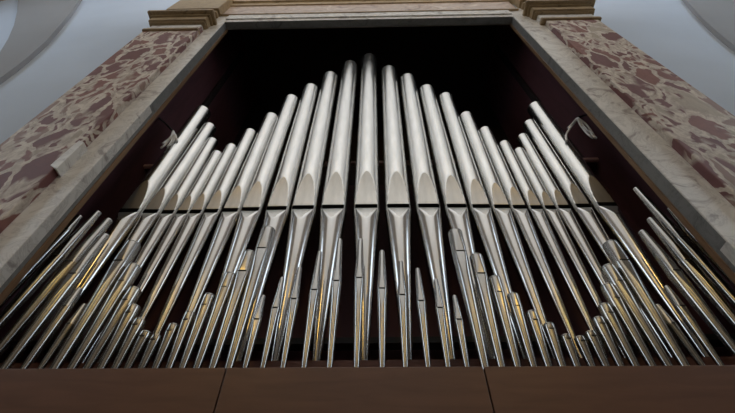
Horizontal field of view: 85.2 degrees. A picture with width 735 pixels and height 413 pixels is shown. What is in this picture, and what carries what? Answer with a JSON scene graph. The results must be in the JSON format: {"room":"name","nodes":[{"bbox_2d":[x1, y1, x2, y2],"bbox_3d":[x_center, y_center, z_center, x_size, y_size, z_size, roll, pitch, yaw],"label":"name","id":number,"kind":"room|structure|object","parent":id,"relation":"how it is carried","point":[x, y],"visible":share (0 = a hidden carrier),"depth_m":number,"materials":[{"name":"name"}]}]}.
{"room":"church interior","nodes":[
{"label":"church interior","id":0,"kind":"room"},
{"bbox_2d":[0,0,179,143],"bbox_3d":[-3.486,-1.194,3.678,3.579,10.400,0.300,-1,-51,1],"label":"wall","id":1,"kind":"structure","parent":0,"point":[98,29],"depth_m":3.74,"materials":[{"name":"paint"}]},
{"bbox_2d":[0,0,81,84],"bbox_3d":[-4.955,-2.794,5.406,4.250,6.962,0.050,-1,-51,1],"label":"trim","id":2,"kind":"structure","parent":1,"relation":"attached to","point":[37,23],"depth_m":4.16,"materials":[{"name":"grey paint"}]},
{"bbox_2d":[51,140,87,176],"bbox_3d":[-1.520,-0.248,2.043,0.051,0.274,0.050,-1,-51,1],"label":"trim","id":3,"kind":"structure","parent":1,"relation":"attached to","point":[65,161],"depth_m":2.02,"materials":[{"name":"white stone"}]},
{"bbox_2d":[0,27,202,233],"bbox_3d":[-1.789,-0.602,2.558,0.590,3.283,0.140,-1,-51,1],"label":"marble pilaster","id":4,"kind":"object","parent":1,"relation":"attached to","point":[90,106],"depth_m":2.37,"materials":[{"name":"stone"}]},
{"bbox_2d":[0,16,227,293],"bbox_3d":[-1.499,-0.778,2.766,0.283,3.983,0.055,-1,-51,1],"label":"trim","id":5,"kind":"structure","parent":1,"relation":"attached to","point":[18,240],"depth_m":1.97,"materials":[{"name":"white stone"}]},
{"bbox_2d":[0,29,227,304],"bbox_3d":[-1.421,-0.642,2.685,0.142,3.688,0.025,-1,-51,1],"label":"trim","id":6,"kind":"structure","parent":1,"relation":"attached to","point":[58,230],"depth_m":1.97,"materials":[{"name":"grey stone"}]},
{"bbox_2d":[142,0,232,34],"bbox_3d":[-1.819,-2.011,4.201,0.643,1.300,0.237,-1,-51,1],"label":"trim","id":7,"kind":"structure","parent":1,"relation":"attached to","point":[184,15],"depth_m":3.88,"materials":[{"name":"stone"}]},
{"bbox_2d":[232,0,379,2],"bbox_3d":[0.008,-2.616,4.926,3.139,0.900,0.090,-1,-51,1],"label":"trim","id":8,"kind":"structure","parent":1,"relation":"attached to","point":[233,1],"depth_m":4.57,"materials":[{"name":"stone"}]},
{"bbox_2d":[224,2,514,13],"bbox_3d":[0.008,-2.135,4.370,3.139,0.370,0.054,-1,-51,1],"label":"trim","id":9,"kind":"structure","parent":1,"relation":"attached to","point":[459,5],"depth_m":4.37,"materials":[{"name":"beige stone"}]},
{"bbox_2d":[230,0,508,6],"bbox_3d":[0.008,-2.290,4.547,3.139,0.100,0.068,-1,-51,1],"label":"trim","id":10,"kind":"structure","parent":1,"relation":"attached to","point":[380,1],"depth_m":4.50,"materials":[{"name":"stone"}]},
{"bbox_2d":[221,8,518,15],"bbox_3d":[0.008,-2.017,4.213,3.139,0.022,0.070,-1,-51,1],"label":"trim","id":11,"kind":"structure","parent":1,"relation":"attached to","point":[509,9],"depth_m":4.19,"materials":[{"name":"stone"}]},
{"bbox_2d":[225,5,516,28],"bbox_3d":[0.008,-2.019,4.250,3.579,0.500,0.062,-1,-51,1],"label":"trim","id":12,"kind":"structure","parent":1,"relation":"attached to","point":[490,20],"depth_m":4.06,"materials":[{"name":"grey stone"}]},
{"bbox_2d":[225,10,513,21],"bbox_3d":[0.008,-1.980,4.140,2.919,0.137,0.018,-1,-51,1],"label":"trim","id":13,"kind":"structure","parent":12,"relation":"attached to","point":[475,12],"depth_m":4.11,"materials":[{"name":"white stone"}]},
{"bbox_2d":[594,0,734,115],"bbox_3d":[3.522,-1.289,3.600,3.602,10.400,0.300,-1,-51,1],"label":"wall","id":14,"kind":"structure","parent":0,"point":[667,31],"depth_m":3.65,"materials":[{"name":"paint"}]},
{"bbox_2d":[508,0,601,24],"bbox_3d":[1.906,-2.135,4.250,0.681,1.300,0.237,-1,-51,1],"label":"trim","id":15,"kind":"structure","parent":14,"relation":"attached to","point":[541,11],"depth_m":3.89,"materials":[{"name":"stone"}]},
{"bbox_2d":[510,8,734,272],"bbox_3d":[1.524,-0.817,2.730,0.312,4.035,0.055,-1,-51,1],"label":"trim","id":16,"kind":"structure","parent":14,"relation":"attached to","point":[709,203],"depth_m":2.12,"materials":[{"name":"white stone"}]},
{"bbox_2d":[510,24,734,283],"bbox_3d":[1.437,-0.672,2.643,0.149,3.714,0.025,-1,-51,1],"label":"trim","id":17,"kind":"structure","parent":14,"relation":"attached to","point":[674,210],"depth_m":1.98,"materials":[{"name":"grey stone"}]},
{"bbox_2d":[545,20,734,206],"bbox_3d":[1.839,-0.667,2.538,0.639,3.414,0.140,-1,-51,1],"label":"marble pilaster","id":18,"kind":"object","parent":14,"relation":"attached to","point":[695,126],"depth_m":2.41,"materials":[{"name":"stone"}]},
{"bbox_2d":[682,0,734,51],"bbox_3d":[4.673,-2.508,4.792,3.327,5.206,0.050,-1,-51,1],"label":"trim","id":19,"kind":"structure","parent":14,"relation":"attached to","point":[718,16],"depth_m":4.12,"materials":[{"name":"grey paint"}]},
{"bbox_3d":[-0.087,-2.784,-4.487,10.600,0.200,14.600,-1,-51,1],"label":"floor","id":20,"kind":"structure","parent":0,"visible":0},
{"bbox_2d":[0,24,734,362],"bbox_3d":[0.021,0.168,2.691,3.379,7.146,1.284,-1,-51,1],"label":"organ case","id":21,"kind":"object","parent":20,"relation":"on","point":[488,71],"visible":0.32,"depth_m":3.59,"materials":[{"name":"red wood"}]},
{"bbox_2d":[158,117,177,148],"bbox_3d":[-1.484,-0.558,2.909,0.391,0.626,0.042,-10,-51,8],"label":"bundle","id":22,"kind":"object","parent":21,"relation":"hanging from","point":[173,137],"visible":0.99,"depth_m":2.73,"materials":[{"name":"white"}]},
{"bbox_2d":[0,357,734,368],"bbox_3d":[0.014,0.745,1.364,3.317,0.356,0.213,-1,-51,1],"label":"board","id":23,"kind":"object","parent":21,"relation":"attached to","point":[708,361],"visible":0.02,"depth_m":1.42,"materials":[{"name":"red wood"}]},
{"bbox_2d":[33,105,210,362],"bbox_3d":[-1.317,-0.056,2.358,0.135,2.199,0.128,4,-51,-3],"label":"pipe","id":24,"kind":"object","parent":23,"relation":"on","point":[131,211],"visible":0.69,"depth_m":2.25,"materials":[{"name":"metal"}]},
{"bbox_2d":[54,122,215,358],"bbox_3d":[-1.191,0.025,2.256,0.111,1.937,0.100,-1,-51,1],"label":"pipe","id":25,"kind":"object","parent":23,"relation":"on","point":[142,229],"visible":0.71,"depth_m":2.35,"materials":[{"name":"metal"}]},
{"bbox_2d":[81,137,217,362],"bbox_3d":[-1.102,0.089,2.175,0.079,1.731,0.078,-14,-52,11],"label":"pipe","id":26,"kind":"object","parent":23,"relation":"on","point":[169,212],"visible":0.7,"depth_m":2.23,"materials":[{"name":"metal"}]},
{"bbox_2d":[97,150,221,361],"bbox_3d":[-1.020,0.142,2.108,0.080,1.560,0.071,-1,-51,1],"label":"pipe","id":27,"kind":"object","parent":23,"relation":"on","point":[176,225],"visible":0.66,"depth_m":2.12,"materials":[{"name":"metal"}]},
{"bbox_2d":[139,143,235,319],"bbox_3d":[-0.947,0.115,2.140,0.084,1.644,0.077,-1,-51,1],"label":"pipe","id":28,"kind":"object","parent":23,"relation":"on","point":[194,217],"visible":0.76,"depth_m":2.10,"materials":[{"name":"metal"}]},
{"bbox_2d":[152,128,256,334],"bbox_3d":[-0.859,0.050,2.216,0.093,1.844,0.089,-5,-51,4],"label":"pipe","id":29,"kind":"object","parent":23,"relation":"on","point":[208,223],"visible":0.85,"depth_m":2.12,"materials":[{"name":"metal"}]},
{"bbox_2d":[169,112,277,354],"bbox_3d":[-0.751,-0.026,2.307,0.112,2.081,0.104,-1,-51,1],"label":"pipe","id":30,"kind":"object","parent":23,"relation":"on","point":[224,231],"visible":0.75,"depth_m":2.17,"materials":[{"name":"metal"}]},
{"bbox_2d":[203,94,298,334],"bbox_3d":[-0.639,-0.126,2.425,0.127,2.391,0.119,-1,-51,1],"label":"pipe","id":31,"kind":"object","parent":23,"relation":"on","point":[254,205],"visible":0.86,"depth_m":2.33,"materials":[{"name":"metal"}]},
{"bbox_2d":[236,83,318,360],"bbox_3d":[-0.497,-0.194,2.503,0.135,2.597,0.134,-14,-52,11],"label":"pipe","id":32,"kind":"object","parent":23,"relation":"on","point":[278,210],"visible":0.84,"depth_m":2.35,"materials":[{"name":"metal"}]},
{"bbox_2d":[270,71,337,360],"bbox_3d":[-0.347,-0.277,2.601,0.169,2.854,0.145,-1,-51,1],"label":"pipe","id":33,"kind":"object","parent":23,"relation":"on","point":[304,210],"visible":0.89,"depth_m":2.24,"materials":[{"name":"metal"}]},
{"bbox_2d":[312,60,357,360],"bbox_3d":[-0.179,-0.365,2.703,0.170,3.125,0.150,-1,-51,1],"label":"pipe","id":34,"kind":"object","parent":23,"relation":"on","point":[334,203],"visible":0.96,"depth_m":2.26,"materials":[{"name":"metal"}]},
{"bbox_2d":[353,53,379,359],"bbox_3d":[0.005,-0.427,2.774,0.173,3.312,0.152,-1,-51,1],"label":"pipe","id":35,"kind":"object","parent":23,"relation":"on","point":[366,201],"visible":0.9,"depth_m":2.29,"materials":[{"name":"metal"}]},
{"bbox_2d":[381,65,412,359],"bbox_3d":[0.185,-0.323,2.642,0.182,2.976,0.149,-1,-51,1],"label":"pipe","id":36,"kind":"object","parent":23,"relation":"on","point":[397,202],"visible":0.94,"depth_m":2.27,"materials":[{"name":"metal"}]},
{"bbox_2d":[400,73,455,358],"bbox_3d":[0.349,-0.262,2.563,0.172,2.778,0.144,-1,-51,1],"label":"pipe","id":37,"kind":"object","parent":23,"relation":"on","point":[428,213],"visible":0.95,"depth_m":2.23,"materials":[{"name":"metal"}]},
{"bbox_2d":[419,84,494,358],"bbox_3d":[0.498,-0.188,2.469,0.152,2.538,0.132,-1,-51,1],"label":"pipe","id":38,"kind":"object","parent":23,"relation":"on","point":[456,213],"visible":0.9,"depth_m":2.35,"materials":[{"name":"metal"}]},
{"bbox_2d":[438,92,526,358],"bbox_3d":[0.634,-0.141,2.408,0.143,2.385,0.117,-1,-51,1],"label":"pipe","id":39,"kind":"object","parent":23,"relation":"on","point":[479,208],"visible":0.93,"depth_m":2.24,"materials":[{"name":"metal"}]},
{"bbox_2d":[460,111,554,357],"bbox_3d":[0.745,-0.036,2.277,0.122,2.048,0.102,-1,-51,1],"label":"pipe","id":40,"kind":"object","parent":23,"relation":"on","point":[504,220],"visible":0.87,"depth_m":2.13,"materials":[{"name":"metal"}]},
{"bbox_2d":[479,126,581,357],"bbox_3d":[0.840,0.034,2.189,0.103,1.822,0.087,-1,-51,1],"label":"pipe","id":41,"kind":"object","parent":23,"relation":"on","point":[523,221],"visible":0.79,"depth_m":2.07,"materials":[{"name":"metal"}]},
{"bbox_2d":[498,140,607,357],"bbox_3d":[0.929,0.093,2.114,0.088,1.631,0.075,-1,-51,1],"label":"pipe","id":42,"kind":"object","parent":23,"relation":"on","point":[535,210],"visible":0.91,"depth_m":2.07,"materials":[{"name":"metal"}]},
{"bbox_2d":[517,133,607,285],"bbox_3d":[1.082,0.062,2.148,0.089,1.723,0.075,-1,-51,1],"label":"pipe","id":43,"kind":"object","parent":23,"relation":"on","point":[572,226],"visible":0.7,"depth_m":2.16,"materials":[{"name":"metal"}]},
{"bbox_2d":[514,147,625,357],"bbox_3d":[1.006,0.121,2.079,0.080,1.543,0.069,-1,-51,1],"label":"pipe","id":44,"kind":"object","parent":23,"relation":"on","point":[554,219],"visible":0.84,"depth_m":2.08,"materials":[{"name":"metal"}]},
{"bbox_2d":[523,119,672,356],"bbox_3d":[1.187,0.002,2.219,0.113,1.910,0.096,-1,-51,1],"label":"pipe","id":45,"kind":"object","parent":23,"relation":"on","point":[582,210],"visible":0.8,"depth_m":2.28,"materials":[{"name":"metal"}]},
{"bbox_2d":[527,101,709,356],"bbox_3d":[1.315,-0.086,2.322,0.145,2.181,0.123,-1,-51,1],"label":"pipe","id":46,"kind":"object","parent":23,"relation":"on","point":[607,211],"visible":0.78,"depth_m":2.13,"materials":[{"name":"metal"}]},
{"bbox_2d":[143,158,598,168],"bbox_3d":[0.017,-0.316,2.926,3.317,0.024,0.025,-1,-51,1],"label":"rail","id":47,"kind":"object","parent":21,"relation":"attached to","point":[353,163],"visible":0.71,"depth_m":2.91,"materials":[{"name":"brown wood"}]},
{"bbox_2d":[8,334,734,353],"bbox_3d":[0.017,0.629,1.834,3.317,0.030,0.060,-1,-51,1],"label":"board","id":48,"kind":"object","parent":21,"relation":"attached to","point":[341,343],"visible":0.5,"depth_m":1.82,"materials":[{"name":"brown wood"}]},
{"bbox_2d":[565,114,596,141],"bbox_3d":[1.518,-0.594,2.850,0.443,0.573,0.061,8,-51,-6],"label":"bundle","id":49,"kind":"object","parent":21,"relation":"hanging from","point":[580,121],"visible":0.99,"depth_m":2.76,"materials":[{"name":"white"}]},
{"bbox_3d":[0.011,0.628,1.231,3.317,0.060,0.133,-1,-51,1],"label":"board","id":50,"kind":"object","parent":21,"relation":"attached to","visible":0},
{"bbox_2d":[0,214,82,307],"bbox_3d":[-1.459,0.344,1.639,0.087,0.930,0.053,2,-51,-2],"label":"pipe","id":51,"kind":"object","parent":50,"relation":"on","point":[68,230],"visible":0.68,"depth_m":1.81,"materials":[{"name":"metal"}]},
{"bbox_2d":[0,210,100,329],"bbox_3d":[-1.381,0.336,1.650,0.075,0.957,0.058,-25,-55,19],"label":"pipe","id":52,"kind":"object","parent":50,"relation":"on","point":[63,251],"visible":1,"depth_m":1.71,"materials":[{"name":"metal"}]},
{"bbox_2d":[19,288,82,368],"bbox_3d":[-1.179,0.487,1.457,0.039,0.467,0.039,-1,-51,1],"label":"pipe","id":53,"kind":"object","parent":50,"relation":"on","point":[67,306],"visible":0.9,"depth_m":1.49,"materials":[{"name":"metal"}]},
{"bbox_2d":[0,233,109,368],"bbox_3d":[-1.240,0.389,1.582,0.060,0.785,0.056,0,-51,1],"label":"pipe","id":54,"kind":"object","parent":50,"relation":"on","point":[71,280],"visible":0.98,"depth_m":1.58,"materials":[{"name":"metal"}]},
{"bbox_2d":[0,218,112,355],"bbox_3d":[-1.294,0.353,1.625,0.072,0.898,0.059,-28,-56,21],"label":"pipe","id":55,"kind":"object","parent":50,"relation":"on","point":[39,301],"visible":0.74,"depth_m":1.62,"materials":[{"name":"metal"}]},
{"bbox_2d":[37,303,85,368],"bbox_3d":[-1.119,0.511,1.426,0.033,0.388,0.033,0,-51,2],"label":"pipe","id":56,"kind":"object","parent":50,"relation":"on","point":[62,336],"visible":0.71,"depth_m":1.45,"materials":[{"name":"metal"}]},
{"bbox_2d":[49,239,140,368],"bbox_3d":[-1.072,0.404,1.554,0.068,0.722,0.068,-1,-51,0],"label":"pipe","id":57,"kind":"object","parent":50,"relation":"on","point":[130,248],"visible":0.8,"depth_m":1.57,"materials":[{"name":"metal"}]},
{"bbox_2d":[66,263,140,368],"bbox_3d":[-1.010,0.447,1.500,0.059,0.584,0.059,0,-51,1],"label":"pipe","id":58,"kind":"object","parent":50,"relation":"on","point":[131,271],"visible":0.9,"depth_m":1.53,"materials":[{"name":"metal"}]},
{"bbox_2d":[82,286,141,368],"bbox_3d":[-0.947,0.486,1.452,0.055,0.461,0.053,13,-52,-10],"label":"pipe","id":59,"kind":"object","parent":50,"relation":"on","point":[132,294],"visible":0.77,"depth_m":1.48,"materials":[{"name":"metal"}]},
{"bbox_2d":[97,304,140,367],"bbox_3d":[-0.910,0.512,1.418,0.048,0.375,0.048,-1,-51,1],"label":"pipe","id":60,"kind":"object","parent":50,"relation":"on","point":[132,311],"visible":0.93,"depth_m":1.46,"materials":[{"name":"metal"}]},
{"bbox_2d":[111,317,145,367],"bbox_3d":[-0.862,0.532,1.394,0.044,0.312,0.043,0,-51,1],"label":"pipe","id":61,"kind":"object","parent":50,"relation":"on","point":[138,324],"visible":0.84,"depth_m":1.44,"materials":[{"name":"metal"}]},
{"bbox_2d":[124,330,151,367],"bbox_3d":[-0.814,0.548,1.373,0.040,0.260,0.040,31,-57,-23],"label":"pipe","id":62,"kind":"object","parent":50,"relation":"on","point":[144,336],"visible":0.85,"depth_m":1.41,"materials":[{"name":"metal"}]},
{"bbox_2d":[138,334,161,367],"bbox_3d":[-0.770,0.552,1.366,0.038,0.243,0.038,0,-51,1],"label":"pipe","id":63,"kind":"object","parent":50,"relation":"on","point":[154,341],"visible":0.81,"depth_m":1.41,"materials":[{"name":"metal"}]},
{"bbox_2d":[151,323,178,367],"bbox_3d":[-0.724,0.537,1.383,0.040,0.289,0.040,-1,-51,1],"label":"pipe","id":64,"kind":"object","parent":50,"relation":"on","point":[170,333],"visible":0.74,"depth_m":1.42,"materials":[{"name":"metal"}]},
{"bbox_2d":[165,310,195,367],"bbox_3d":[-0.678,0.520,1.403,0.042,0.342,0.042,-1,-51,0],"label":"pipe","id":65,"kind":"object","parent":50,"relation":"on","point":[188,318],"visible":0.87,"depth_m":1.44,"materials":[{"name":"metal"}]},
{"bbox_2d":[178,293,214,367],"bbox_3d":[-0.631,0.493,1.434,0.046,0.424,0.046,-1,-51,1],"label":"pipe","id":66,"kind":"object","parent":50,"relation":"on","point":[206,304],"visible":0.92,"depth_m":1.48,"materials":[{"name":"metal"}]},
{"bbox_2d":[193,271,235,367],"bbox_3d":[-0.579,0.458,1.475,0.052,0.532,0.052,0,-51,1],"label":"pipe","id":67,"kind":"object","parent":50,"relation":"on","point":[224,290],"visible":0.8,"depth_m":1.51,"materials":[{"name":"metal"}]},
{"bbox_2d":[208,250,253,367],"bbox_3d":[-0.525,0.418,1.522,0.057,0.654,0.057,0,-51,1],"label":"pipe","id":68,"kind":"object","parent":50,"relation":"on","point":[237,291],"visible":0.7,"depth_m":1.54,"materials":[{"name":"metal"}]},
{"bbox_2d":[224,226,275,369],"bbox_3d":[-0.470,0.370,1.580,0.066,0.806,0.066,-1,-51,1],"label":"pipe","id":69,"kind":"object","parent":50,"relation":"on","point":[266,237],"visible":0.98,"depth_m":1.60,"materials":[{"name":"metal"}]},
{"bbox_2d":[242,295,264,367],"bbox_3d":[-0.416,0.492,1.432,0.033,0.422,0.031,-1,-51,1],"label":"pipe","id":70,"kind":"object","parent":50,"relation":"on","point":[257,319],"visible":0.87,"depth_m":1.46,"materials":[{"name":"metal"}]},
{"bbox_2d":[260,277,283,367],"bbox_3d":[-0.355,0.462,1.466,0.035,0.513,0.032,-1,-51,1],"label":"pipe","id":71,"kind":"object","parent":50,"relation":"on","point":[275,309],"visible":0.85,"depth_m":1.48,"materials":[{"name":"metal"}]},
{"bbox_2d":[280,266,301,367],"bbox_3d":[-0.288,0.443,1.487,0.036,0.569,0.034,-1,-51,0],"label":"pipe","id":72,"kind":"object","parent":50,"relation":"on","point":[294,299],"visible":0.93,"depth_m":1.50,"materials":[{"name":"metal"}]},
{"bbox_2d":[301,251,321,366],"bbox_3d":[-0.214,0.414,1.521,0.038,0.659,0.036,0,-51,1],"label":"pipe","id":73,"kind":"object","parent":50,"relation":"on","point":[315,284],"visible":0.94,"depth_m":1.53,"materials":[{"name":"metal"}]},
{"bbox_2d":[327,238,341,366],"bbox_3d":[-0.128,0.388,1.550,0.040,0.736,0.038,-1,-51,1],"label":"pipe","id":74,"kind":"object","parent":50,"relation":"on","point":[337,270],"visible":0.91,"depth_m":1.55,"materials":[{"name":"metal"}]},
{"bbox_2d":[353,238,363,366],"bbox_3d":[-0.035,0.388,1.548,0.041,0.734,0.038,0,-51,1],"label":"pipe","id":75,"kind":"object","parent":50,"relation":"on","point":[359,269],"visible":0.88,"depth_m":1.55,"materials":[{"name":"metal"}]},
{"bbox_2d":[377,250,386,366],"bbox_3d":[0.056,0.410,1.518,0.040,0.660,0.037,0,-51,2],"label":"pipe","id":76,"kind":"object","parent":50,"relation":"on","point":[382,285],"visible":0.89,"depth_m":1.53,"materials":[{"name":"metal"}]},
{"bbox_2d":[398,260,407,366],"bbox_3d":[0.134,0.429,1.493,0.038,0.597,0.035,0,-51,2],"label":"pipe","id":77,"kind":"object","parent":50,"relation":"on","point":[402,294],"visible":0.93,"depth_m":1.50,"materials":[{"name":"metal"}]},
{"bbox_2d":[415,268,430,366],"bbox_3d":[0.207,0.441,1.476,0.035,0.554,0.033,0,-51,1],"label":"pipe","id":78,"kind":"object","parent":50,"relation":"on","point":[420,298],"visible":0.85,"depth_m":1.49,"materials":[{"name":"metal"}]},
{"bbox_2d":[434,279,450,366],"bbox_3d":[0.275,0.459,1.452,0.034,0.495,0.032,0,-51,2],"label":"pipe","id":79,"kind":"object","parent":50,"relation":"on","point":[439,307],"visible":0.88,"depth_m":1.47,"materials":[{"name":"metal"}]},
{"bbox_2d":[452,295,469,366],"bbox_3d":[0.338,0.485,1.419,0.032,0.412,0.030,0,-51,2],"label":"pipe","id":80,"kind":"object","parent":50,"relation":"on","point":[459,324],"visible":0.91,"depth_m":1.44,"materials":[{"name":"metal"}]},
{"bbox_2d":[448,228,488,368],"bbox_3d":[0.400,0.368,1.558,0.064,0.773,0.064,0,-51,1],"label":"pipe","id":81,"kind":"object","parent":50,"relation":"on","point":[457,243],"visible":0.93,"depth_m":1.58,"materials":[{"name":"metal"}]},
{"bbox_2d":[470,253,504,366],"bbox_3d":[0.469,0.415,1.498,0.059,0.622,0.059,-30,-57,22],"label":"pipe","id":82,"kind":"object","parent":50,"relation":"on","point":[480,276],"visible":0.94,"depth_m":1.53,"materials":[{"name":"metal"}]},
{"bbox_2d":[488,275,520,365],"bbox_3d":[0.519,0.454,1.449,0.053,0.498,0.053,-28,-56,21],"label":"pipe","id":83,"kind":"object","parent":50,"relation":"on","point":[495,282],"visible":0.87,"depth_m":1.49,"materials":[{"name":"metal"}]},
{"bbox_2d":[507,292,536,365],"bbox_3d":[0.570,0.480,1.416,0.048,0.412,0.048,-27,-55,20],"label":"pipe","id":84,"kind":"object","parent":50,"relation":"on","point":[513,298],"visible":0.91,"depth_m":1.45,"materials":[{"name":"metal"}]},
{"bbox_2d":[526,310,551,365],"bbox_3d":[0.617,0.506,1.384,0.044,0.330,0.044,-27,-55,20],"label":"pipe","id":85,"kind":"object","parent":50,"relation":"on","point":[532,316],"visible":0.86,"depth_m":1.42,"materials":[{"name":"metal"}]},
{"bbox_2d":[543,322,565,365],"bbox_3d":[0.664,0.522,1.363,0.041,0.277,0.041,31,-57,-23],"label":"pipe","id":86,"kind":"object","parent":50,"relation":"on","point":[549,327],"visible":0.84,"depth_m":1.40,"materials":[{"name":"metal"}]},
{"bbox_2d":[560,333,580,365],"bbox_3d":[0.708,0.537,1.344,0.038,0.229,0.038,31,-57,-23],"label":"pipe","id":87,"kind":"object","parent":50,"relation":"on","point":[567,341],"visible":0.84,"depth_m":1.38,"materials":[{"name":"metal"}]},
{"bbox_2d":[574,335,595,365],"bbox_3d":[0.753,0.539,1.340,0.037,0.220,0.037,0,-51,1],"label":"pipe","id":88,"kind":"object","parent":50,"relation":"on","point":[581,343],"visible":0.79,"depth_m":1.38,"materials":[{"name":"metal"}]},
{"bbox_2d":[584,330,609,365],"bbox_3d":[0.799,0.532,1.348,0.039,0.242,0.039,0,-51,1],"label":"pipe","id":89,"kind":"object","parent":50,"relation":"on","point":[591,336],"visible":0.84,"depth_m":1.39,"materials":[{"name":"metal"}]},
{"bbox_2d":[592,316,624,365],"bbox_3d":[0.850,0.513,1.369,0.042,0.299,0.042,0,-51,2],"label":"pipe","id":90,"kind":"object","parent":50,"relation":"on","point":[599,322],"visible":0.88,"depth_m":1.41,"materials":[{"name":"metal"}]},
{"bbox_2d":[598,302,639,365],"bbox_3d":[0.900,0.494,1.391,0.046,0.357,0.046,0,-51,2],"label":"pipe","id":91,"kind":"object","parent":50,"relation":"on","point":[605,309],"visible":0.88,"depth_m":1.43,"materials":[{"name":"metal"}]},
{"bbox_2d":[600,282,656,365],"bbox_3d":[0.955,0.463,1.427,0.051,0.451,0.051,0,-51,1],"label":"pipe","id":92,"kind":"object","parent":50,"relation":"on","point":[609,291],"visible":0.87,"depth_m":1.46,"materials":[{"name":"metal"}]},
{"bbox_2d":[601,263,672,365],"bbox_3d":[1.007,0.431,1.464,0.058,0.549,0.058,-1,-51,1],"label":"pipe","id":93,"kind":"object","parent":50,"relation":"on","point":[610,272],"visible":0.8,"depth_m":1.49,"materials":[{"name":"metal"}]},
{"bbox_2d":[602,239,690,365],"bbox_3d":[1.078,0.387,1.516,0.070,0.686,0.070,-27,-55,20],"label":"pipe","id":94,"kind":"object","parent":50,"relation":"on","point":[612,248],"visible":0.9,"depth_m":1.54,"materials":[{"name":"metal"}]},
{"bbox_2d":[656,304,705,365],"bbox_3d":[1.110,0.491,1.389,0.034,0.358,0.034,35,-59,-25],"label":"pipe","id":95,"kind":"object","parent":50,"relation":"on","point":[676,331],"visible":0.72,"depth_m":1.41,"materials":[{"name":"metal"}]},
{"bbox_2d":[633,187,734,307],"bbox_3d":[1.411,0.255,1.670,0.055,1.092,0.052,-1,-51,0],"label":"pipe","id":96,"kind":"object","parent":50,"relation":"on","point":[673,230],"visible":0.83,"depth_m":1.74,"materials":[{"name":"metal"}]},
{"bbox_2d":[638,229,734,357],"bbox_3d":[1.265,0.361,1.546,0.055,0.764,0.051,-1,-51,0],"label":"pipe","id":97,"kind":"object","parent":50,"relation":"on","point":[673,272],"visible":1,"depth_m":1.56,"materials":[{"name":"metal"}]},
{"bbox_2d":[646,217,734,328],"bbox_3d":[1.347,0.332,1.578,0.054,0.850,0.051,-1,-51,0],"label":"pipe","id":98,"kind":"object","parent":50,"relation":"on","point":[688,265],"visible":1,"depth_m":1.63,"materials":[{"name":"metal"}]},
{"bbox_2d":[663,285,723,364],"bbox_3d":[1.185,0.463,1.423,0.037,0.445,0.034,0,-51,2],"label":"pipe","id":99,"kind":"object","parent":50,"relation":"on","point":[680,307],"visible":0.97,"depth_m":1.45,"materials":[{"name":"metal"}]},
{"bbox_2d":[667,208,734,286],"bbox_3d":[1.484,0.306,1.605,0.052,0.926,0.050,-1,-51,0],"label":"pipe","id":100,"kind":"object","parent":50,"relation":"on","point":[681,226],"visible":0.38,"depth_m":1.77,"materials":[{"name":"metal"}]},
{"bbox_3d":[0.005,1.365,0.118,2.720,1.650,0.040,-1,-51,1],"label":"wall","id":101,"kind":"structure","parent":0,"visible":0},
{"bbox_2d":[0,365,734,412],"bbox_3d":[0.005,0.652,0.964,2.720,0.558,0.032,-1,-51,1],"label":"wooden panel","id":102,"kind":"object","parent":101,"relation":"on","point":[506,389],"visible":1,"depth_m":1.11,"materials":[{"name":"brown wood"}]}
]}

